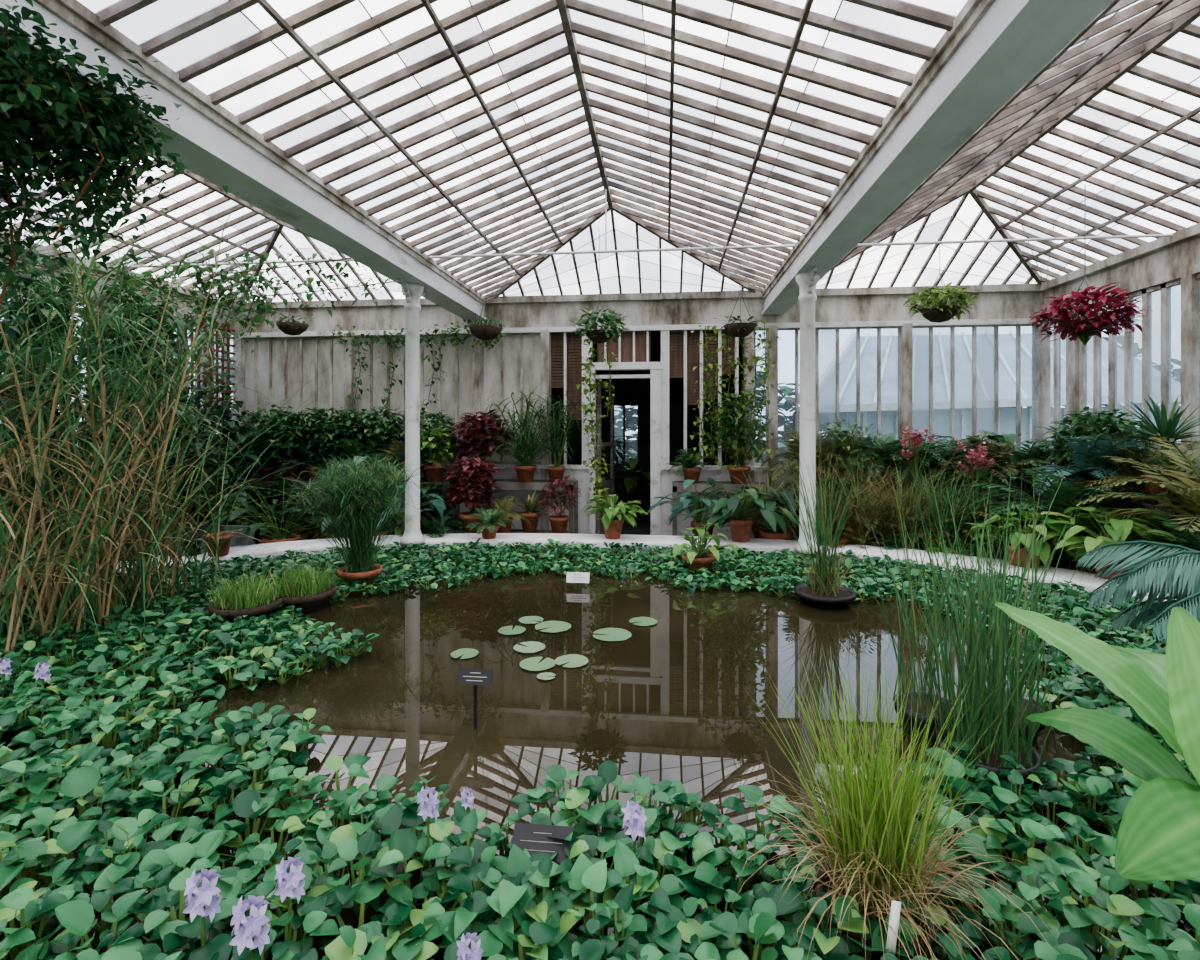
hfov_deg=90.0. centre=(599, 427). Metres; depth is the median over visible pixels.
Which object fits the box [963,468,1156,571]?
potted palm
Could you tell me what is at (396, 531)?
philodendron
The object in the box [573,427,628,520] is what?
shrub
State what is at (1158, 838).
plant
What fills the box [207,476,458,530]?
bench
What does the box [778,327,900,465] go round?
window
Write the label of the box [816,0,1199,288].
glass roof
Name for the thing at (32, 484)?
tree
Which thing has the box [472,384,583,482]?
grass
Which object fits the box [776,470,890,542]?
potted sedge
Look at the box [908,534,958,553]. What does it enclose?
potted fern
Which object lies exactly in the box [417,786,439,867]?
flower
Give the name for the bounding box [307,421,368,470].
begonias
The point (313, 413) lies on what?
shrub
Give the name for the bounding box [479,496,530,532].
potted fern
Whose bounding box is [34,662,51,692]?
flower
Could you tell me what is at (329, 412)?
shrub
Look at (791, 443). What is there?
fern
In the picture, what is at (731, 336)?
blind
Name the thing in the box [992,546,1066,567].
potted fern
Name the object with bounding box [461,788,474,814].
flower
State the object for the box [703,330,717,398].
blind
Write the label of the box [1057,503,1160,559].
potted fern
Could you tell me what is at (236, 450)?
potted fern
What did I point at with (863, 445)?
shrub
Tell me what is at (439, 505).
plant
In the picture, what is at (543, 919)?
mat
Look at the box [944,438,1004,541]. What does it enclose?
potted pink astilbe
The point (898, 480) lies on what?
grass
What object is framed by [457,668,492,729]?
label sign
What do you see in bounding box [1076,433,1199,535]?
potted palm
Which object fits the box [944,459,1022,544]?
shrub
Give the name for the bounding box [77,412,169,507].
shrub
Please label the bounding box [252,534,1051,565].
floor
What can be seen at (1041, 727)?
clump
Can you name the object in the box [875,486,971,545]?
potted fern
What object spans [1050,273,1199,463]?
window
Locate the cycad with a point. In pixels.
(1161, 573)
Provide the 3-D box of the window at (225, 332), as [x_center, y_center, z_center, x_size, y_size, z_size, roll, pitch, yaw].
[-6.018,-0.400,3.871,0.050,2.070,10.450,0,0,6]
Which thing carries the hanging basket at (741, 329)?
hanging from the glass roof at (193, 38)
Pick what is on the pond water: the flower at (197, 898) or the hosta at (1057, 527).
the flower at (197, 898)
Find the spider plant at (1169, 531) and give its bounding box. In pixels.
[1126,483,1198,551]
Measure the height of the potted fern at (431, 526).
0.577 m
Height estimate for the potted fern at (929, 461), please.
0.647 m
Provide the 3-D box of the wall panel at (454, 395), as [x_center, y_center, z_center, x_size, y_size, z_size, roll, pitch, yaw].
[-2.709,-0.430,8.743,1.845,1.910,0.050,0,0,6]
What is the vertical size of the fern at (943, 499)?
0.705 m
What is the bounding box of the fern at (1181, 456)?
[1111,442,1199,513]
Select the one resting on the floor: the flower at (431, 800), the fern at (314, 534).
the fern at (314, 534)
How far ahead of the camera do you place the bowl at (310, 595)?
4.29 m
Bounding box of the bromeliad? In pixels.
[512,490,549,531]
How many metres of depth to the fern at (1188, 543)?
4.49 m
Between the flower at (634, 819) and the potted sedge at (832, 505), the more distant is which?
the potted sedge at (832, 505)
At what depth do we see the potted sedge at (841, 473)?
7.27 m
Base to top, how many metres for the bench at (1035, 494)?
0.780 m
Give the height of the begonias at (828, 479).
0.857 m
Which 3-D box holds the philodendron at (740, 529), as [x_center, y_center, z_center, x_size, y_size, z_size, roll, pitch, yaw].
[1.436,0.915,6.503,1.287,0.630,1.205,0,0,6]
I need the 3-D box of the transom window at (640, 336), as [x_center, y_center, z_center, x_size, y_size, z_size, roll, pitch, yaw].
[0.336,-1.145,8.438,0.750,0.470,0.010,0,0,6]
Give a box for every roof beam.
[0,0,486,320]
[761,0,1112,314]
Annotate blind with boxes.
[551,332,563,387]
[568,332,581,419]
[669,330,683,377]
[687,330,699,404]
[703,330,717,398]
[722,330,734,374]
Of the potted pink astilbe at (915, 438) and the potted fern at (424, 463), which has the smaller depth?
the potted pink astilbe at (915, 438)
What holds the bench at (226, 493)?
on the floor
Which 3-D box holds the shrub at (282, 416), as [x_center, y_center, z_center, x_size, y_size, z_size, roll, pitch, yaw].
[-4.325,0.198,8.394,0.832,1.024,0.890,0,0,-30]
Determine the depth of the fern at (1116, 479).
5.48 m
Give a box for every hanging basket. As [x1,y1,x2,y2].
[273,275,308,335]
[468,295,502,340]
[572,234,629,343]
[721,264,763,337]
[904,245,981,322]
[1029,185,1152,344]
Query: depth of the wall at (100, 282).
7.39 m
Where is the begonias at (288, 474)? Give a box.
[254,421,314,480]
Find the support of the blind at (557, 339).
attached to the wall at (997, 304)
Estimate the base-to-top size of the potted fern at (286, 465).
0.600 m
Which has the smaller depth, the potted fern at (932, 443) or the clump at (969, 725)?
the clump at (969, 725)
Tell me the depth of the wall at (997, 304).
8.28 m
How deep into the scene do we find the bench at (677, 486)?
7.68 m
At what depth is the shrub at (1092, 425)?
6.06 m
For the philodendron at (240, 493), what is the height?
0.817 m
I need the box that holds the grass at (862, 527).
[786,444,936,548]
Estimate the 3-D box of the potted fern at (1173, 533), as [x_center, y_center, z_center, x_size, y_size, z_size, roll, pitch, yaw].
[4.694,1.057,4.395,1.292,0.726,1.199,0,0,6]
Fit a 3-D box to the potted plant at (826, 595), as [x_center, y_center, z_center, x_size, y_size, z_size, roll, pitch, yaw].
[1.657,0.715,4.534,0.811,1.310,0.689,0,0,30]
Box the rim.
[2,533,1175,602]
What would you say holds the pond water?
in the rim
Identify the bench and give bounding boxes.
[14,491,242,558]
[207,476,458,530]
[453,528,572,533]
[476,479,577,533]
[672,481,767,535]
[785,483,1032,539]
[1018,490,1193,551]
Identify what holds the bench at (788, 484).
on the floor
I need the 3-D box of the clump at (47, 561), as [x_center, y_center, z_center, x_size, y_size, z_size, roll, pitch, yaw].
[-3.722,-0.165,3.990,4.303,3.078,4.465,0,0,23]
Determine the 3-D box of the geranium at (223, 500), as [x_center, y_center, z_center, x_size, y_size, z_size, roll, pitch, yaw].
[-4.485,1.187,7.109,0.667,0.766,0.660,0,0,6]
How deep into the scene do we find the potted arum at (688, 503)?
7.15 m
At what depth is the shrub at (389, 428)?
8.10 m
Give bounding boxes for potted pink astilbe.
[880,426,948,509]
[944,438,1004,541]
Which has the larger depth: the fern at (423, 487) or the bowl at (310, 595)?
the fern at (423, 487)
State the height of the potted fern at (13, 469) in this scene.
0.640 m
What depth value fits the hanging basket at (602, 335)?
7.12 m
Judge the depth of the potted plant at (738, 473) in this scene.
7.64 m
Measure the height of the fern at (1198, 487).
0.704 m
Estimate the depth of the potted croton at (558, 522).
7.32 m
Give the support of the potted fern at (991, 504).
on the floor
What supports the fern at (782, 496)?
on the rim
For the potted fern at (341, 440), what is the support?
on the bench at (303, 479)
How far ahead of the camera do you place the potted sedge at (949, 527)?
6.15 m
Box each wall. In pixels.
[0,233,240,573]
[233,283,1049,548]
[1037,223,1199,540]
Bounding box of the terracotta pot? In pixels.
[203,532,233,556]
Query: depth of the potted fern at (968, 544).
5.89 m
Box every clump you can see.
[0,184,448,655]
[0,218,238,612]
[728,642,1054,959]
[853,480,1025,743]
[854,455,1109,793]
[911,460,1069,744]
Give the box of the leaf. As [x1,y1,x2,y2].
[597,381,613,533]
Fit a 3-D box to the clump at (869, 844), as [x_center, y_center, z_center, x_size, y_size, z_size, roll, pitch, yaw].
[0.741,0.987,1.583,0.732,0.766,0.776,0,0,34]
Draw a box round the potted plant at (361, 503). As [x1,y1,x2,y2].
[273,448,428,588]
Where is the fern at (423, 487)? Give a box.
[398,481,456,523]
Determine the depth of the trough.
6.43 m
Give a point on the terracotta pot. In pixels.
(226, 547)
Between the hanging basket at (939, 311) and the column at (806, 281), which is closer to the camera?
the column at (806, 281)
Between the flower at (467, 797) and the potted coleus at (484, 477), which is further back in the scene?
the potted coleus at (484, 477)
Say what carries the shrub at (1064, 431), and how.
on the bench at (1035, 494)
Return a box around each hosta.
[673,523,743,574]
[967,510,1080,567]
[1040,507,1183,579]
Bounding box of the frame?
[587,331,661,534]
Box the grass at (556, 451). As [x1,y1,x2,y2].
[523,390,591,481]
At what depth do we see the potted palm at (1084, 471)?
5.91 m
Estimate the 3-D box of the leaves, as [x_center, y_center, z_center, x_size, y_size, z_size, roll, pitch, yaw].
[-5.621,-0.290,5.594,1.334,3.374,6.337,0,0,6]
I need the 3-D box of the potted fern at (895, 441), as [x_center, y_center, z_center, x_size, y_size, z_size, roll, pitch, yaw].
[3.616,0.397,7.581,1.161,0.677,1.153,0,0,6]
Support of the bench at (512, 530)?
on the floor
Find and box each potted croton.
[420,428,457,481]
[538,475,581,532]
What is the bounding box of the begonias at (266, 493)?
[241,482,306,523]
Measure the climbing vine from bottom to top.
1.608 m
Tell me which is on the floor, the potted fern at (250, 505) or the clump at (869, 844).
the potted fern at (250, 505)
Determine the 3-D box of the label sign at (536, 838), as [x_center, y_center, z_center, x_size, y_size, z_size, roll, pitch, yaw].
[-0.167,1.231,1.710,0.170,0.158,0.074,0,0,6]
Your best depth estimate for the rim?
6.28 m
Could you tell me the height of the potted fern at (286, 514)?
0.643 m
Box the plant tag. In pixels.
[885,900,900,954]
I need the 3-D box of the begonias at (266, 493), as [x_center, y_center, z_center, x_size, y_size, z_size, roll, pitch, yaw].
[-4.195,1.130,7.758,0.810,0.879,0.814,0,0,11]
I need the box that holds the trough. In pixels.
[113,524,259,560]
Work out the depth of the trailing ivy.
7.48 m
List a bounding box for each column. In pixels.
[397,278,425,544]
[794,266,820,553]
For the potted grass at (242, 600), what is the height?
0.404 m
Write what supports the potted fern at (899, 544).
on the rim
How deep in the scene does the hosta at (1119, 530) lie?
4.86 m
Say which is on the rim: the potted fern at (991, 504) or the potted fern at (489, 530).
the potted fern at (489, 530)
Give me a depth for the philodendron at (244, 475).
8.11 m
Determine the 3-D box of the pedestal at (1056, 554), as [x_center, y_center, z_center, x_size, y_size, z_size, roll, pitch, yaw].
[4.556,1.370,5.843,0.340,0.400,0.340,0,0,6]
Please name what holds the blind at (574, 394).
attached to the wall at (997, 304)
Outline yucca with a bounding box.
[1104,395,1199,504]
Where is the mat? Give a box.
[0,537,1199,959]
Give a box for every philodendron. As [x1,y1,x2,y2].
[174,442,269,493]
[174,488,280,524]
[209,425,284,479]
[373,501,458,534]
[596,458,649,516]
[674,485,798,542]
[712,490,820,539]
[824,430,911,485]
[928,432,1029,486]
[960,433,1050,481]
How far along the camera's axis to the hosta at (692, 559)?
5.35 m
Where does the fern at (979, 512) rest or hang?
attached to the potted sedge at (949, 527)
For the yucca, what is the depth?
5.23 m
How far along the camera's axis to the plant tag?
1.35 m
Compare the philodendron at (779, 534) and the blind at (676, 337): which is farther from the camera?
the blind at (676, 337)
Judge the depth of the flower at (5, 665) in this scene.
2.83 m
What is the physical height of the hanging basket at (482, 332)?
0.890 m
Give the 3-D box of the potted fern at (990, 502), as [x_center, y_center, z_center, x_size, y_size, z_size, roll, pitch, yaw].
[4.232,1.068,6.231,1.226,0.703,1.173,0,0,6]
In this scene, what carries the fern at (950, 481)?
on the bench at (788, 484)
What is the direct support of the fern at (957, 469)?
on the bench at (788, 484)
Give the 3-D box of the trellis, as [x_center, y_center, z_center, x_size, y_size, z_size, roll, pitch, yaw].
[-5.449,-0.755,7.782,0.170,1.450,1.800,0,0,6]
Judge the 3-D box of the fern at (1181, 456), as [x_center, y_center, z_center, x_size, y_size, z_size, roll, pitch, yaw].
[5.118,0.395,5.114,1.184,0.836,1.293,0,0,-36]
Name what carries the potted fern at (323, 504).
on the floor
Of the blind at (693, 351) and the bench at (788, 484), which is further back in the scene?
the blind at (693, 351)
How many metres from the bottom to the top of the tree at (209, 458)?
1.969 m
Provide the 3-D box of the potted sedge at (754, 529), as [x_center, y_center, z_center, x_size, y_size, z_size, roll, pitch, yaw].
[1.923,0.814,7.033,1.521,1.111,1.556,0,0,32]
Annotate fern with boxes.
[1,469,70,500]
[31,465,90,518]
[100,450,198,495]
[223,449,284,477]
[228,441,297,479]
[246,493,302,536]
[260,500,322,539]
[267,437,348,480]
[270,492,334,539]
[301,504,362,535]
[307,438,400,478]
[339,442,423,481]
[366,439,454,481]
[373,438,431,478]
[390,507,478,537]
[398,481,456,523]
[464,508,513,538]
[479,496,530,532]
[666,448,712,482]
[760,429,842,484]
[777,496,850,536]
[778,432,887,480]
[795,522,853,546]
[833,488,920,549]
[838,527,884,548]
[848,432,929,487]
[853,433,946,486]
[862,443,955,487]
[866,532,926,549]
[873,438,953,484]
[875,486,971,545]
[888,438,984,487]
[899,437,990,486]
[904,497,1015,551]
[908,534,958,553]
[920,434,1019,492]
[921,494,1014,546]
[948,430,1049,488]
[950,536,1006,558]
[954,499,1066,559]
[979,504,1051,543]
[986,436,1065,489]
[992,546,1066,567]
[1011,447,1081,495]
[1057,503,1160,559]
[1085,440,1199,514]
[1126,515,1199,556]
[1161,518,1199,595]
[1177,486,1199,514]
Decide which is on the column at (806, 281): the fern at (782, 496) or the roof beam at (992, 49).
the roof beam at (992, 49)
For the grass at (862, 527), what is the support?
on the floor
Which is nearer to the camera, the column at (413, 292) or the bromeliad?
the column at (413, 292)
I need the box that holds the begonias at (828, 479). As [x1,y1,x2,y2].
[817,477,874,532]
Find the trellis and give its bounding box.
[122,303,234,422]
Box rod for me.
[113,189,1172,268]
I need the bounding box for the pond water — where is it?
[0,547,1195,959]
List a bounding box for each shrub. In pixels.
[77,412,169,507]
[166,471,351,543]
[233,404,294,477]
[259,406,314,478]
[282,407,341,466]
[306,407,365,466]
[331,408,388,454]
[351,404,404,479]
[399,409,458,479]
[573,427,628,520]
[816,417,884,471]
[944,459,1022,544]
[1041,406,1127,466]
[1059,408,1170,505]
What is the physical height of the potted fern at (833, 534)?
0.460 m
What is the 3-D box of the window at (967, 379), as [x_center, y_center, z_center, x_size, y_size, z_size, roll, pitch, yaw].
[4.936,-0.430,7.914,1.665,1.910,0.050,0,0,6]
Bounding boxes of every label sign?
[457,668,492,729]
[510,823,572,863]
[566,572,589,587]
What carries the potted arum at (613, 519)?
on the rim
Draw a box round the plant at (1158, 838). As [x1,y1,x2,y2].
[994,602,1199,881]
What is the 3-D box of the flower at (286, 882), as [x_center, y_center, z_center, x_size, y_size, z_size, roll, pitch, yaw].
[-0.748,1.175,1.449,0.071,0.281,0.068,0,0,6]
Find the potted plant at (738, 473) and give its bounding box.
[706,388,772,483]
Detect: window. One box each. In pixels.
[0,284,232,445]
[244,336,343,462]
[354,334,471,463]
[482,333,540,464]
[597,331,650,361]
[614,405,638,462]
[754,329,767,465]
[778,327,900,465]
[912,324,1036,463]
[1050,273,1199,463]
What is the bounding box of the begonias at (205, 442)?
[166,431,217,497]
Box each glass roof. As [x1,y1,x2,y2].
[0,140,401,303]
[77,0,955,298]
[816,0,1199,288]
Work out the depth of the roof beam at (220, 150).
3.68 m
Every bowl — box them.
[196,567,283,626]
[268,558,346,613]
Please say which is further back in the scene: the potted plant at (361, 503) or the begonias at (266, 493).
the begonias at (266, 493)
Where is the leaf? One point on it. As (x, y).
(609, 483)
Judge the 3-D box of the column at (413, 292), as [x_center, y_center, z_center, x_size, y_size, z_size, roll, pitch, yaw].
[-2.017,-0.152,6.455,0.260,2.775,0.663,0,0,6]
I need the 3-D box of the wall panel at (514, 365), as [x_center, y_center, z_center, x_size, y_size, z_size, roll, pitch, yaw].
[-1.258,-0.430,8.585,0.905,1.910,0.050,0,0,6]
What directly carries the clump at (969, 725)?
in the pond water
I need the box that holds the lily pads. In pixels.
[451,616,656,679]
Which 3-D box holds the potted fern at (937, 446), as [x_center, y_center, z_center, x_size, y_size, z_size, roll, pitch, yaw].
[3.735,0.453,7.290,1.110,0.554,1.205,0,0,-28]
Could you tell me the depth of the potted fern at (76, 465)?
5.72 m
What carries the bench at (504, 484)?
on the floor
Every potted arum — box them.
[581,494,648,538]
[645,478,760,535]
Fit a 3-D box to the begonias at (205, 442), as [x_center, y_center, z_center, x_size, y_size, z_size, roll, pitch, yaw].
[-5.093,0.444,7.327,0.797,0.812,0.778,0,0,6]
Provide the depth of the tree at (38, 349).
5.42 m
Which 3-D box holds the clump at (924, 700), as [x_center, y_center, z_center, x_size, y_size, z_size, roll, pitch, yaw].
[1.378,0.806,2.505,0.702,1.169,0.756,0,0,6]
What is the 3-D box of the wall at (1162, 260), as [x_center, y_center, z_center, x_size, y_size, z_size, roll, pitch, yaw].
[5.226,-0.140,2.653,0.240,3.420,10.400,0,0,6]
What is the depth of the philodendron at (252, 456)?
7.73 m
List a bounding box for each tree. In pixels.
[0,338,183,570]
[0,350,71,545]
[86,395,234,529]
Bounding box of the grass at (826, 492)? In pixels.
[750,441,916,547]
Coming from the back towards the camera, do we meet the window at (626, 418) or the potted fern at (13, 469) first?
the window at (626, 418)
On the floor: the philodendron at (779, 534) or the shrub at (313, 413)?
the philodendron at (779, 534)
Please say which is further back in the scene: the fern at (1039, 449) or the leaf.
the leaf
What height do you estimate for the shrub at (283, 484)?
1.064 m
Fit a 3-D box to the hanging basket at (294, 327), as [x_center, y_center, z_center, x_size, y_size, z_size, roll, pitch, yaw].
[-4.112,-1.630,7.997,0.432,0.800,0.454,0,0,-31]
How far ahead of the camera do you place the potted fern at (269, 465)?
8.06 m
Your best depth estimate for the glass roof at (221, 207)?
7.00 m
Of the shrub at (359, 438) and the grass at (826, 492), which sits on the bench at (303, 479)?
the shrub at (359, 438)
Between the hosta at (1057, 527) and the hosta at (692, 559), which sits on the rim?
the hosta at (1057, 527)
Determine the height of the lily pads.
0.004 m
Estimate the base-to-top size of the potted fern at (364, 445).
0.535 m
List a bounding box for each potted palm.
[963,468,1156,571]
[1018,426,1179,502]
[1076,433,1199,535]
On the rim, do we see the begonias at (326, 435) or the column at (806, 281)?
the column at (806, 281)
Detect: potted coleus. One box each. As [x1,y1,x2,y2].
[443,456,501,532]
[450,409,514,480]
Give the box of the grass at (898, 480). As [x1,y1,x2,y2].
[826,435,988,548]
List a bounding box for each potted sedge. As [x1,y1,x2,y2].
[700,454,820,537]
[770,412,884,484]
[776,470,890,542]
[816,410,901,485]
[844,462,950,546]
[877,456,1015,553]
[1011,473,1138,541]
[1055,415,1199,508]
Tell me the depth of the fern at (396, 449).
7.88 m
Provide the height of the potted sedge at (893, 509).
1.067 m
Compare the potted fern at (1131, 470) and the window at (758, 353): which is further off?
the window at (758, 353)
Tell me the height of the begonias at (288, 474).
0.806 m
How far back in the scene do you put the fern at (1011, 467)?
7.08 m
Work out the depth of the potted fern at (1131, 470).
5.75 m
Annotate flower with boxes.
[0,657,12,697]
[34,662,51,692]
[183,869,221,946]
[229,895,270,959]
[274,856,304,942]
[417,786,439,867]
[456,933,482,959]
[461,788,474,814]
[621,800,646,874]
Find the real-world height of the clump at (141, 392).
3.008 m
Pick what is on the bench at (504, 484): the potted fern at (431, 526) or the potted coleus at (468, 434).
the potted coleus at (468, 434)
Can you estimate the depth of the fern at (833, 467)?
7.23 m
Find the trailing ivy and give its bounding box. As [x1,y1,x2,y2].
[576,314,779,514]
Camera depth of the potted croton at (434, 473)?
7.83 m
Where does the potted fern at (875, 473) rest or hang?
on the bench at (788, 484)
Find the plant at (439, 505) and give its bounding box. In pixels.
[278,452,446,535]
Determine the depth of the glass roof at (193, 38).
4.21 m
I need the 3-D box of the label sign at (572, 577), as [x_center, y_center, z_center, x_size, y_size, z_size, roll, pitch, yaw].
[-0.181,1.255,4.921,0.190,0.139,0.039,0,0,6]
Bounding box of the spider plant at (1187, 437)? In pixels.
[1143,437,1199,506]
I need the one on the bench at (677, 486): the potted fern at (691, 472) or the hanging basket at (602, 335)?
the potted fern at (691, 472)
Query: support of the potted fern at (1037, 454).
on the bench at (788, 484)
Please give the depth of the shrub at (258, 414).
8.24 m
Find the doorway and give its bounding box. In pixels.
[551,331,742,534]
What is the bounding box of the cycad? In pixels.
[1077,540,1199,643]
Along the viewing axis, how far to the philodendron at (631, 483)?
10.56 m
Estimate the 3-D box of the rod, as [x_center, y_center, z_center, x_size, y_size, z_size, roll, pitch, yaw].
[-0.050,-2.149,6.267,11.250,0.662,0.078,0,0,6]
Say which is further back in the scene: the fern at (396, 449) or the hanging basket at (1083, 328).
the fern at (396, 449)
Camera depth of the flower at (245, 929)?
1.32 m
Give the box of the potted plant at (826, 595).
[768,438,874,609]

